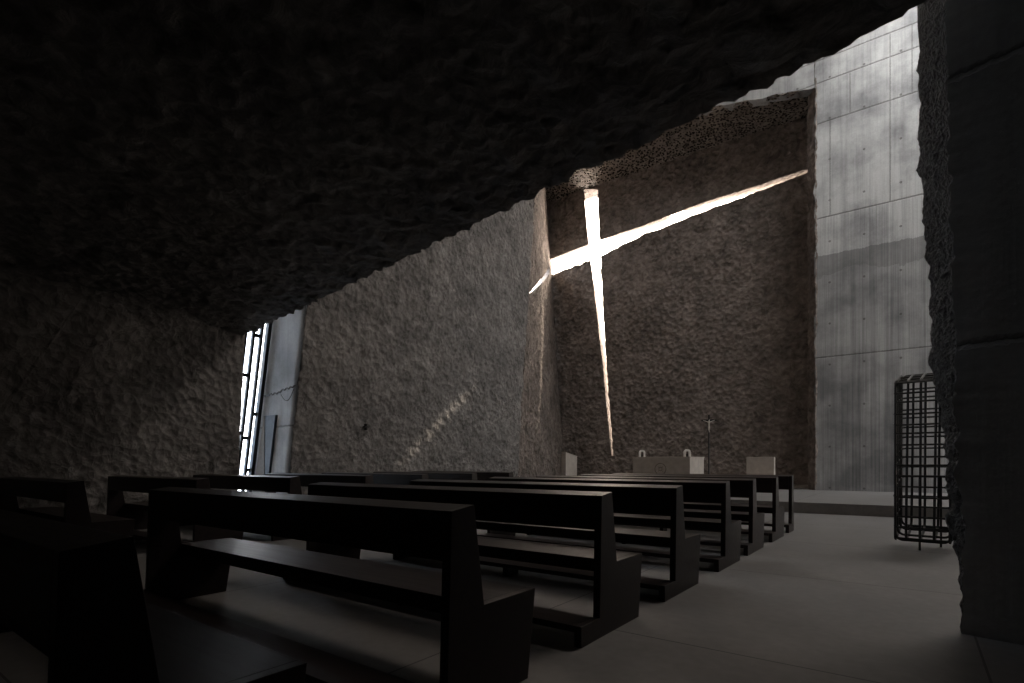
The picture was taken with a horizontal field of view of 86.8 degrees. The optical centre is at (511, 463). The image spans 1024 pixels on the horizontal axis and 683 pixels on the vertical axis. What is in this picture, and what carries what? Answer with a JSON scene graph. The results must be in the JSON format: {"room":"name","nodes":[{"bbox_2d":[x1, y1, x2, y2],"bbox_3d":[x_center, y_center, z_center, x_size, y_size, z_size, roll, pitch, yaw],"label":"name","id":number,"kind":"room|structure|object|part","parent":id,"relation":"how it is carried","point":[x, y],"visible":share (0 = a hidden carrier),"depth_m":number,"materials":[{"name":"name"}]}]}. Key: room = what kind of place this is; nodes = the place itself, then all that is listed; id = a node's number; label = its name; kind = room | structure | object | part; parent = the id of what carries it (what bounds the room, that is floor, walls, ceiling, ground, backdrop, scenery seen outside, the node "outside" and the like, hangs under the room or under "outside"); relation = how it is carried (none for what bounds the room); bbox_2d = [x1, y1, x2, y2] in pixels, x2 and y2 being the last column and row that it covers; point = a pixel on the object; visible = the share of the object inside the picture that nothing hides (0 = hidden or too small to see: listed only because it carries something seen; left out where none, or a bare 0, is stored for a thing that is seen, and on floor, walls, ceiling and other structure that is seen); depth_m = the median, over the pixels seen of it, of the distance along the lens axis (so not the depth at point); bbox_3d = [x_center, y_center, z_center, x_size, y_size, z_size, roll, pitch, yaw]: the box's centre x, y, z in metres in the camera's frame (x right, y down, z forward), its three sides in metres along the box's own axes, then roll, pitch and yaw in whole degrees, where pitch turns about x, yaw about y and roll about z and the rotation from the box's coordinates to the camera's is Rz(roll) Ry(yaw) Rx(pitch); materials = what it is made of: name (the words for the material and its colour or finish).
{"room":"church interior","nodes":[
{"label":"church interior","id":0,"kind":"room"},
{"bbox_2d":[0,266,244,514],"bbox_3d":[-8.523,-0.932,6.800,2.870,4.238,10.855,0,0,37],"label":"wall","id":1,"kind":"structure","parent":0,"point":[96,385],"depth_m":9.33,"materials":[{"name":"concrete"}]},
{"bbox_2d":[287,198,533,494],"bbox_3d":[-1.684,-7.457,16.758,4.129,17.316,10.250,0,0,37],"label":"wall","id":2,"kind":"structure","parent":0,"point":[426,350],"depth_m":16.38,"materials":[{"name":"concrete"}]},
{"bbox_2d":[0,0,927,334],"bbox_3d":[-1.575,-3.488,1.903,19.311,1.759,10.502,0,0,37],"label":"ceiling","id":3,"kind":"structure","parent":0,"point":[235,166],"depth_m":4.58,"materials":[{"name":"concrete"}]},
{"bbox_2d":[0,512,1023,682],"bbox_3d":[2.453,1.270,10.012,23.000,0.300,29.000,0,0,37],"label":"floor","id":4,"kind":"structure","parent":0,"point":[834,598],"depth_m":3.82,"materials":[{"name":"concrete"}]},
{"bbox_2d":[0,477,134,535],"bbox_3d":[-6.030,0.654,7.017,3.190,0.932,0.918,0,0,37],"label":"pew","id":5,"kind":"object","parent":4,"relation":"on","point":[72,493],"visible":0.5,"depth_m":6.38,"materials":[{"name":"brown wood"}]},
{"bbox_3d":[-7.291,0.654,7.953,0.050,0.932,0.918,0,0,37],"label":"panel","id":6,"kind":"part","parent":5,"relation":"part of","materials":[{"name":"brown wood"}]},
{"bbox_3d":[-6.090,0.309,6.936,3.090,0.241,0.196,0,0,37],"label":"backrest","id":7,"kind":"part","parent":5,"relation":"part of","materials":[{"name":"brown wood"}]},
{"bbox_3d":[-5.884,0.706,7.214,3.090,0.090,0.424,0,0,37],"label":"seat","id":8,"kind":"part","parent":5,"relation":"part of","materials":[{"name":"brown wood"}]},
{"bbox_3d":[-4.770,0.654,6.081,0.050,0.932,0.918,0,0,37],"label":"panel","id":9,"kind":"part","parent":5,"relation":"part of","materials":[{"name":"brown wood"}]},
{"bbox_2d":[0,509,306,682],"bbox_3d":[-2.268,0.654,2.406,3.277,0.932,0.918,0,0,37],"label":"pew","id":10,"kind":"object","parent":4,"relation":"on","point":[74,593],"visible":1,"depth_m":1.41,"materials":[{"name":"brown wood"}]},
{"bbox_3d":[-3.564,0.654,3.368,0.050,0.932,0.918,0,0,37],"label":"panel","id":11,"kind":"part","parent":10,"relation":"part of","materials":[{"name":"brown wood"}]},
{"bbox_3d":[-2.328,0.309,2.325,3.177,0.241,0.196,0,0,37],"label":"backrest","id":12,"kind":"part","parent":10,"relation":"part of","materials":[{"name":"brown wood"}]},
{"bbox_3d":[-2.122,0.706,2.603,3.177,0.090,0.424,0,0,37],"label":"seat","id":13,"kind":"part","parent":10,"relation":"part of","materials":[{"name":"brown wood"}]},
{"bbox_2d":[106,475,242,542],"bbox_3d":[-5.236,0.654,8.086,3.190,0.932,0.918,0,0,37],"label":"pew","id":14,"kind":"object","parent":4,"relation":"on","point":[116,505],"visible":0.41,"depth_m":8.04,"materials":[{"name":"brown wood"}]},
{"bbox_3d":[-6.497,0.654,9.022,0.050,0.932,0.918,0,0,37],"label":"panel","id":15,"kind":"part","parent":14,"relation":"part of","materials":[{"name":"brown wood"}]},
{"bbox_3d":[-5.090,0.706,8.283,3.090,0.090,0.424,0,0,37],"label":"seat","id":16,"kind":"part","parent":14,"relation":"part of","materials":[{"name":"brown wood"}]},
{"bbox_3d":[-5.296,0.309,8.006,3.090,0.241,0.196,0,0,37],"label":"backrest","id":17,"kind":"part","parent":14,"relation":"part of","materials":[{"name":"brown wood"}]},
{"bbox_3d":[-3.976,0.654,7.150,0.050,0.932,0.918,0,0,37],"label":"panel","id":18,"kind":"part","parent":14,"relation":"part of","materials":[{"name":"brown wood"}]},
{"bbox_2d":[178,474,301,540],"bbox_3d":[-4.458,0.654,9.135,3.190,0.932,0.918,0,0,37],"label":"pew","id":19,"kind":"object","parent":4,"relation":"on","point":[289,484],"visible":0.23,"depth_m":8.61,"materials":[{"name":"brown wood"}]},
{"bbox_3d":[-5.718,0.654,10.071,0.050,0.932,0.918,0,0,37],"label":"panel","id":20,"kind":"part","parent":19,"relation":"part of","materials":[{"name":"brown wood"}]},
{"bbox_3d":[-4.518,0.309,9.054,3.090,0.241,0.196,0,0,37],"label":"backrest","id":21,"kind":"part","parent":19,"relation":"part of","materials":[{"name":"brown wood"}]},
{"bbox_3d":[-3.197,0.654,8.199,0.050,0.932,0.918,0,0,37],"label":"panel","id":22,"kind":"part","parent":19,"relation":"part of","materials":[{"name":"brown wood"}]},
{"bbox_2d":[265,473,373,492],"bbox_3d":[-3.639,0.654,10.237,3.190,0.932,0.918,0,0,37],"label":"pew","id":23,"kind":"object","parent":4,"relation":"on","point":[305,478],"visible":0.17,"depth_m":9.77,"materials":[{"name":"brown wood"}]},
{"bbox_3d":[-3.699,0.309,10.156,3.090,0.241,0.196,0,0,37],"label":"backrest","id":24,"kind":"part","parent":23,"relation":"part of","materials":[{"name":"brown wood"}]},
{"bbox_3d":[-2.379,0.654,9.301,0.050,0.932,0.918,0,0,37],"label":"panel","id":25,"kind":"part","parent":23,"relation":"part of","materials":[{"name":"brown wood"}]},
{"bbox_2d":[143,487,534,682],"bbox_3d":[-1.465,0.654,3.488,3.277,0.932,0.918,0,0,37],"label":"pew","id":26,"kind":"object","parent":4,"relation":"on","point":[486,625],"visible":0.84,"depth_m":2.91,"materials":[{"name":"brown wood"}]},
{"bbox_3d":[-2.760,0.654,4.450,0.050,0.932,0.918,0,0,37],"label":"panel","id":27,"kind":"part","parent":26,"relation":"part of","materials":[{"name":"brown wood"}]},
{"bbox_3d":[-1.525,0.309,3.407,3.177,0.241,0.196,0,0,37],"label":"backrest","id":28,"kind":"part","parent":26,"relation":"part of","materials":[{"name":"brown wood"}]},
{"bbox_3d":[-1.319,0.706,3.685,3.177,0.090,0.424,0,0,37],"label":"seat","id":29,"kind":"part","parent":26,"relation":"part of","materials":[{"name":"brown wood"}]},
{"bbox_3d":[-0.169,0.654,2.526,0.050,0.932,0.918,0,0,37],"label":"panel","id":30,"kind":"part","parent":26,"relation":"part of","materials":[{"name":"brown wood"}]},
{"bbox_2d":[322,472,427,484],"bbox_3d":[-2.858,0.654,11.289,3.190,0.932,0.918,0,0,37],"label":"pew","id":31,"kind":"object","parent":4,"relation":"on","point":[378,478],"visible":0.16,"depth_m":10.68,"materials":[{"name":"brown wood"}]},
{"bbox_3d":[-1.597,0.654,10.353,0.050,0.932,0.918,0,0,37],"label":"panel","id":32,"kind":"part","parent":31,"relation":"part of","materials":[{"name":"brown wood"}]},
{"bbox_2d":[373,471,476,479],"bbox_3d":[-2.004,0.654,12.438,3.190,0.932,0.918,0,0,37],"label":"pew","id":33,"kind":"object","parent":4,"relation":"on","point":[431,475],"visible":0.16,"depth_m":11.76,"materials":[{"name":"brown wood"}]},
{"bbox_3d":[-0.744,0.654,11.502,0.050,0.932,0.918,0,0,37],"label":"panel","id":34,"kind":"part","parent":33,"relation":"part of","materials":[{"name":"brown wood"}]},
{"bbox_2d":[283,482,641,647],"bbox_3d":[-0.623,0.654,4.621,3.277,0.932,0.918,0,0,37],"label":"pew","id":35,"kind":"object","parent":4,"relation":"on","point":[617,574],"visible":0.56,"depth_m":3.84,"materials":[{"name":"brown wood"}]},
{"bbox_3d":[-1.918,0.654,5.583,0.050,0.932,0.918,0,0,37],"label":"panel","id":36,"kind":"part","parent":35,"relation":"part of","materials":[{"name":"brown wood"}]},
{"bbox_3d":[-0.683,0.309,4.541,3.177,0.241,0.196,0,0,37],"label":"backrest","id":37,"kind":"part","parent":35,"relation":"part of","materials":[{"name":"brown wood"}]},
{"bbox_3d":[-0.477,0.706,4.818,3.177,0.090,0.424,0,0,37],"label":"seat","id":38,"kind":"part","parent":35,"relation":"part of","materials":[{"name":"brown wood"}]},
{"bbox_3d":[0.672,0.654,3.659,0.050,0.932,0.918,0,0,37],"label":"panel","id":39,"kind":"part","parent":35,"relation":"part of","materials":[{"name":"brown wood"}]},
{"bbox_2d":[413,471,512,480],"bbox_3d":[-1.236,0.654,13.472,3.190,0.932,0.918,0,0,37],"label":"pew","id":40,"kind":"object","parent":4,"relation":"on","point":[483,476],"visible":0.12,"depth_m":12.78,"materials":[{"name":"brown wood"}]},
{"bbox_2d":[393,479,700,601],"bbox_3d":[0.193,0.654,5.721,3.277,0.932,0.918,0,0,37],"label":"pew","id":41,"kind":"object","parent":4,"relation":"on","point":[662,499],"visible":0.66,"depth_m":4.97,"materials":[{"name":"brown wood"}]},
{"bbox_3d":[-1.102,0.654,6.683,0.050,0.932,0.918,0,0,37],"label":"panel","id":42,"kind":"part","parent":41,"relation":"part of","materials":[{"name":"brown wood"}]},
{"bbox_3d":[0.133,0.309,5.640,3.177,0.241,0.196,0,0,37],"label":"backrest","id":43,"kind":"part","parent":41,"relation":"part of","materials":[{"name":"brown wood"}]},
{"bbox_3d":[0.340,0.706,5.917,3.177,0.090,0.424,0,0,37],"label":"seat","id":44,"kind":"part","parent":41,"relation":"part of","materials":[{"name":"brown wood"}]},
{"bbox_3d":[1.489,0.654,4.758,0.050,0.932,0.918,0,0,37],"label":"panel","id":45,"kind":"part","parent":41,"relation":"part of","materials":[{"name":"brown wood"}]},
{"bbox_2d":[477,477,740,571],"bbox_3d":[1.091,0.654,6.929,3.277,0.932,0.918,0,0,37],"label":"pew","id":46,"kind":"object","parent":4,"relation":"on","point":[697,491],"visible":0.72,"depth_m":6.17,"materials":[{"name":"brown wood"}]},
{"bbox_3d":[-0.205,0.654,7.891,0.050,0.932,0.918,0,0,37],"label":"panel","id":47,"kind":"part","parent":46,"relation":"part of","materials":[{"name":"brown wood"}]},
{"bbox_3d":[1.031,0.309,6.848,3.177,0.241,0.196,0,0,37],"label":"backrest","id":48,"kind":"part","parent":46,"relation":"part of","materials":[{"name":"brown wood"}]},
{"bbox_3d":[1.237,0.706,7.126,3.177,0.090,0.424,0,0,37],"label":"seat","id":49,"kind":"part","parent":46,"relation":"part of","materials":[{"name":"brown wood"}]},
{"bbox_3d":[2.386,0.654,5.967,0.050,0.932,0.918,0,0,37],"label":"panel","id":50,"kind":"part","parent":46,"relation":"part of","materials":[{"name":"brown wood"}]},
{"bbox_2d":[527,475,764,555],"bbox_3d":[1.817,0.654,7.907,3.277,0.932,0.918,0,0,37],"label":"pew","id":51,"kind":"object","parent":4,"relation":"on","point":[739,487],"visible":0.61,"depth_m":7.03,"materials":[{"name":"brown wood"}]},
{"bbox_3d":[1.757,0.309,7.826,3.177,0.241,0.196,0,0,37],"label":"backrest","id":52,"kind":"part","parent":51,"relation":"part of","materials":[{"name":"brown wood"}]},
{"bbox_3d":[1.963,0.706,8.103,3.177,0.090,0.424,0,0,37],"label":"seat","id":53,"kind":"part","parent":51,"relation":"part of","materials":[{"name":"brown wood"}]},
{"bbox_3d":[3.112,0.654,6.945,0.050,0.932,0.918,0,0,37],"label":"panel","id":54,"kind":"part","parent":51,"relation":"part of","materials":[{"name":"brown wood"}]},
{"bbox_2d":[579,474,784,541],"bbox_3d":[2.658,0.654,9.039,3.277,0.932,0.918,0,0,37],"label":"pew","id":55,"kind":"object","parent":4,"relation":"on","point":[764,484],"visible":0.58,"depth_m":8.23,"materials":[{"name":"brown wood"}]},
{"bbox_3d":[2.598,0.309,8.958,3.177,0.241,0.196,0,0,37],"label":"backrest","id":56,"kind":"part","parent":55,"relation":"part of","materials":[{"name":"brown wood"}]},
{"bbox_3d":[2.804,0.706,9.235,3.177,0.090,0.424,0,0,37],"label":"seat","id":57,"kind":"part","parent":55,"relation":"part of","materials":[{"name":"brown wood"}]},
{"bbox_3d":[3.953,0.654,8.076,0.050,0.932,0.918,0,0,37],"label":"panel","id":58,"kind":"part","parent":55,"relation":"part of","materials":[{"name":"brown wood"}]},
{"bbox_2d":[613,473,793,532],"bbox_3d":[3.282,0.654,9.879,3.277,0.932,0.450,0,0,37],"label":"pew","id":59,"kind":"object","parent":4,"relation":"on","point":[786,482],"visible":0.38,"depth_m":9.02,"materials":[{"name":"brown wood"}]},
{"bbox_3d":[3.350,0.309,9.972,3.177,0.241,0.160,0,0,37],"label":"backrest","id":60,"kind":"part","parent":59,"relation":"part of","materials":[{"name":"brown wood"}]},
{"bbox_3d":[4.577,0.654,8.917,0.050,0.932,0.450,0,0,37],"label":"panel","id":61,"kind":"part","parent":59,"relation":"part of","materials":[{"name":"brown wood"}]},
{"bbox_2d":[730,488,948,519],"bbox_3d":[7.419,1.000,17.285,18.700,0.239,9.000,0,0,37],"label":"platform","id":62,"kind":"object","parent":4,"relation":"on","point":[858,503],"visible":0.11,"depth_m":12.58,"materials":[{"name":"concrete"}]},
{"bbox_2d":[557,452,576,475],"bbox_3d":[1.700,0.266,16.625,0.305,1.227,0.700,0,0,37],"label":"ambo","id":63,"kind":"object","parent":62,"relation":"on","point":[568,461],"visible":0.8,"depth_m":16.39,"materials":[{"name":"stone"}]},
{"bbox_2d":[632,457,703,473],"bbox_3d":[4.815,0.338,16.664,1.784,1.085,1.326,0,0,37],"label":"altar","id":64,"kind":"object","parent":62,"relation":"on","point":[666,465],"visible":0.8,"depth_m":16.11,"materials":[{"name":"stone"}]},
{"bbox_2d":[639,450,644,456],"bbox_3d":[4.023,-0.315,16.755,0.190,0.220,0.100,0,0,-1],"label":"candle holder","id":65,"kind":"object","parent":64,"relation":"on","point":[640,451],"visible":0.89,"depth_m":16.71,"materials":[{"name":"grey metal"}]},
{"bbox_2d":[683,449,690,456],"bbox_3d":[5.133,-0.315,15.868,0.190,0.220,0.100,0,0,-1],"label":"candle holder","id":66,"kind":"object","parent":64,"relation":"on","point":[685,450],"visible":1,"depth_m":15.82,"materials":[{"name":"grey metal"}]},
{"bbox_2d":[701,415,716,473],"bbox_3d":[6.279,-0.338,17.260,0.346,2.435,0.340,0,0,-28],"label":"processional cross","id":67,"kind":"object","parent":62,"relation":"on","point":[708,420],"visible":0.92,"depth_m":17.24,"materials":[{"name":"black metal"}]},
{"bbox_2d":[746,457,774,474],"bbox_3d":[7.764,0.335,17.029,0.940,1.090,0.720,0,0,37],"label":"chair","id":68,"kind":"object","parent":62,"relation":"on","point":[754,465],"visible":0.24,"depth_m":17.17,"materials":[{"name":"stone"}]},
{"bbox_2d":[893,373,952,550],"bbox_3d":[5.458,-0.056,7.157,0.640,2.352,0.640,0,0,42],"label":"cage","id":69,"kind":"object","parent":4,"relation":"on","point":[898,413],"visible":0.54,"depth_m":7.10,"materials":[{"name":"metal"}]},
{"bbox_2d":[517,188,562,476],"bbox_3d":[1.176,-7.454,23.763,1.650,17.294,6.816,0,0,13],"label":"wall","id":70,"kind":"structure","parent":0,"point":[540,441],"depth_m":23.06,"materials":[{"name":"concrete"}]},
{"bbox_2d":[541,116,808,484],"bbox_3d":[6.846,-6.205,23.643,12.800,14.750,1.074,0,0,37],"label":"wall","id":71,"kind":"structure","parent":0,"point":[705,313],"depth_m":22.50,"materials":[{"name":"concrete"}]},
{"bbox_2d":[794,484,807,487],"bbox_3d":[6.588,0.840,22.791,11.000,0.120,0.850,0,0,37],"label":"trim","id":72,"kind":"structure","parent":71,"relation":"attached to","point":[795,485],"depth_m":19.45,"materials":[{"name":"wood"}]},
{"bbox_2d":[546,62,814,202],"bbox_3d":[5.775,-13.400,22.691,12.654,1.760,2.311,0,0,37],"label":"ceiling","id":73,"kind":"structure","parent":0,"point":[722,125],"depth_m":21.72,"materials":[{"name":"concrete"}]},
{"bbox_2d":[698,6,948,492],"bbox_3d":[8.222,-7.455,19.709,20.900,17.250,0.450,0,0,37],"label":"wall","id":74,"kind":"structure","parent":0,"point":[873,329],"depth_m":17.15,"materials":[{"name":"concrete"}]},
{"bbox_2d":[807,78,817,489],"bbox_3d":[10.269,-5.962,18.282,0.386,13.761,0.617,0,0,2],"label":"trim","id":75,"kind":"structure","parent":74,"relation":"attached to","point":[812,449],"depth_m":18.24,"materials":[{"name":"concrete"}]},
{"bbox_2d":[918,0,1023,644],"bbox_3d":[4.984,-7.470,1.918,1.009,17.220,6.090,0,0,-40],"label":"wall","id":76,"kind":"structure","parent":0,"point":[984,40],"depth_m":3.45,"materials":[{"name":"concrete"}]},
{"bbox_2d":[916,0,966,626],"bbox_3d":[3.176,-7.470,4.077,0.408,17.220,1.060,0,0,41],"label":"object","id":77,"kind":"structure","parent":76,"relation":"attached to","point":[933,137],"depth_m":3.92,"materials":[{"name":"concrete"}]},
{"bbox_3d":[-6.210,-7.455,12.771,4.800,17.250,2.700,0,0,37],"label":"wall","id":78,"kind":"structure","parent":0,"visible":0},
{"bbox_2d":[253,416,264,491],"bbox_3d":[-6.595,-0.052,14.128,0.680,2.344,0.100,0,0,37],"label":"trim","id":79,"kind":"structure","parent":78,"relation":"attached to","point":[260,469],"depth_m":13.94,"materials":[{"name":"grey metal"}]},
{"bbox_2d":[264,415,276,491],"bbox_3d":[-6.136,-0.053,13.800,0.546,2.347,0.100,0,0,37],"label":"door","id":80,"kind":"structure","parent":78,"relation":"in","point":[271,420],"depth_m":13.76,"materials":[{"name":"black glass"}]},
{"bbox_2d":[238,305,306,493],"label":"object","id":81,"kind":"structure","parent":78,"relation":"in","point":[251,470],"depth_m":13.64,"materials":[{"name":"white glass"}]},
{"bbox_2d":[263,385,295,400],"bbox_3d":[-5.785,-1.715,13.439,1.420,0.378,0.043,0,0,37],"label":"cable","id":82,"kind":"object","parent":81,"relation":"attached to","point":[293,386],"visible":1,"depth_m":13.30,"materials":[{"name":"black metal"}]}
]}

